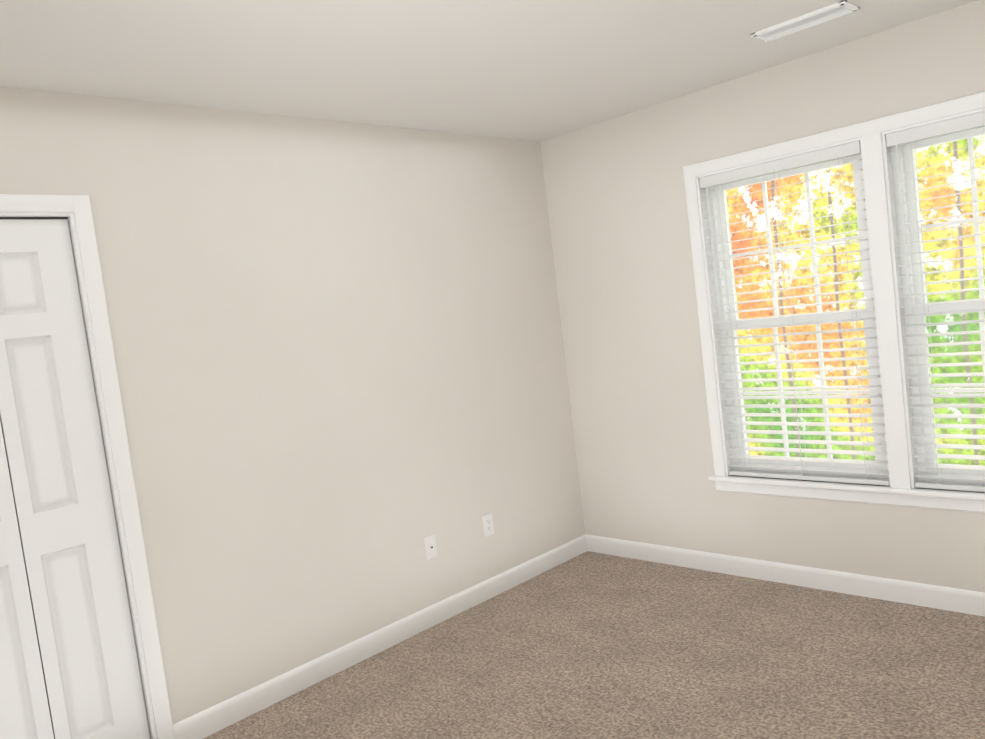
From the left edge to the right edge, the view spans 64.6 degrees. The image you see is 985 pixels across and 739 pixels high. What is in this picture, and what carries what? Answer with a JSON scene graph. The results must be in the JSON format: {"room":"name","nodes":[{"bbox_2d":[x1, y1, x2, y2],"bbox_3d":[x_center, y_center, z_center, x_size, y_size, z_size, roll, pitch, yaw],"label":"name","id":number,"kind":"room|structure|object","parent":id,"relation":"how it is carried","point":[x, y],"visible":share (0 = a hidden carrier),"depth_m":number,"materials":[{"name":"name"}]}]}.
{"room":"empty bedroom","nodes":[
{"label":"empty bedroom","id":0,"kind":"room"},
{"bbox_2d":[0,86,584,723],"bbox_3d":[-1.459,0.243,2.840,0.140,2.440,5.520,-3,6,45],"label":"wall","id":1,"kind":"structure","parent":0,"point":[340,364],"depth_m":3.40,"materials":[{"name":"paint"}]},
{"bbox_2d":[0,217,149,738],"bbox_3d":[-1.812,0.529,2.406,0.077,1.994,1.226,-3,6,45],"label":"bifold closet door","id":2,"kind":"structure","parent":1,"relation":"in","point":[69,666],"depth_m":2.71,"materials":[{"name":"white wood"}]},
{"bbox_2d":[0,194,174,738],"bbox_3d":[-1.844,0.503,2.433,0.157,2.078,1.366,-3,6,45],"label":"trim","id":3,"kind":"structure","parent":1,"relation":"attached to","point":[76,210],"depth_m":2.82,"materials":[{"name":"white wood"}]},
{"bbox_2d":[173,535,588,738],"bbox_3d":[-0.320,1.217,3.814,0.014,0.098,2.507,-3,6,45],"label":"baseboard","id":4,"kind":"structure","parent":1,"relation":"attached to","point":[224,714],"depth_m":3.53,"materials":[{"name":"white wood"}]},
{"bbox_2d":[424,534,436,560],"bbox_3d":[-0.302,0.877,3.848,0.014,0.115,0.070,-3,6,45],"label":"cable wall plate","id":5,"kind":"object","parent":1,"relation":"attached to","point":[430,547],"visible":1,"depth_m":3.85,"materials":[{"name":"white plastic"}]},
{"bbox_2d":[482,512,493,536],"bbox_3d":[-0.021,0.822,4.134,0.008,0.115,0.070,-3,6,45],"label":"electrical outlet","id":6,"kind":"object","parent":1,"relation":"attached to","point":[488,526],"visible":1,"depth_m":4.13,"materials":[{"name":"white plastic"}]},
{"bbox_2d":[0,0,977,141],"bbox_3d":[-0.532,-1.067,1.660,4.830,0.100,5.520,-3,6,45],"label":"ceiling","id":7,"kind":"structure","parent":0,"point":[535,70],"depth_m":2.81,"materials":[{"name":"white paint"}]},
{"bbox_2d":[750,0,859,41],"bbox_3d":[1.180,-1.313,2.955,0.360,0.018,0.150,-3,6,45],"label":"ceiling vent","id":8,"kind":"object","parent":7,"relation":"in","point":[813,18],"visible":1,"depth_m":2.93,"materials":[{"name":"white metal"}]},
{"bbox_2d":[203,551,984,738],"bbox_3d":[-0.225,1.448,1.842,4.830,0.100,5.520,-3,6,45],"label":"floor","id":9,"kind":"structure","parent":0,"point":[590,645],"depth_m":3.12,"materials":[{"name":"carpet"}]},
{"bbox_2d":[540,0,984,592],"bbox_3d":[1.790,-0.191,3.350,4.020,2.440,0.140,-3,6,45],"label":"wall","id":10,"kind":"structure","parent":0,"point":[626,282],"depth_m":4.04,"materials":[{"name":"paint"}]},
{"bbox_2d":[585,534,984,616],"bbox_3d":[1.870,0.980,3.387,3.720,0.098,0.014,-3,6,45],"label":"baseboard","id":11,"kind":"structure","parent":10,"relation":"attached to","point":[919,594],"depth_m":3.75,"materials":[{"name":"white wood"}]},
{"bbox_2d":[683,91,984,512],"bbox_3d":[1.726,-0.233,3.376,1.824,1.660,0.180,-3,6,45],"label":"window unit","id":12,"kind":"structure","parent":10,"relation":"in","point":[904,145],"depth_m":3.46,"materials":[{"name":"white plastic"}]},
{"label":"outside","id":13,"kind":"structure","parent":0,"visible":0},
{"bbox_2d":[726,135,984,465],"bbox_3d":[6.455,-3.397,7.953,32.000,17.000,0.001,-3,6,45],"label":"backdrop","id":14,"kind":"structure","parent":13,"point":[958,199],"depth_m":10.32,"materials":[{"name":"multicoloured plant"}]}
]}

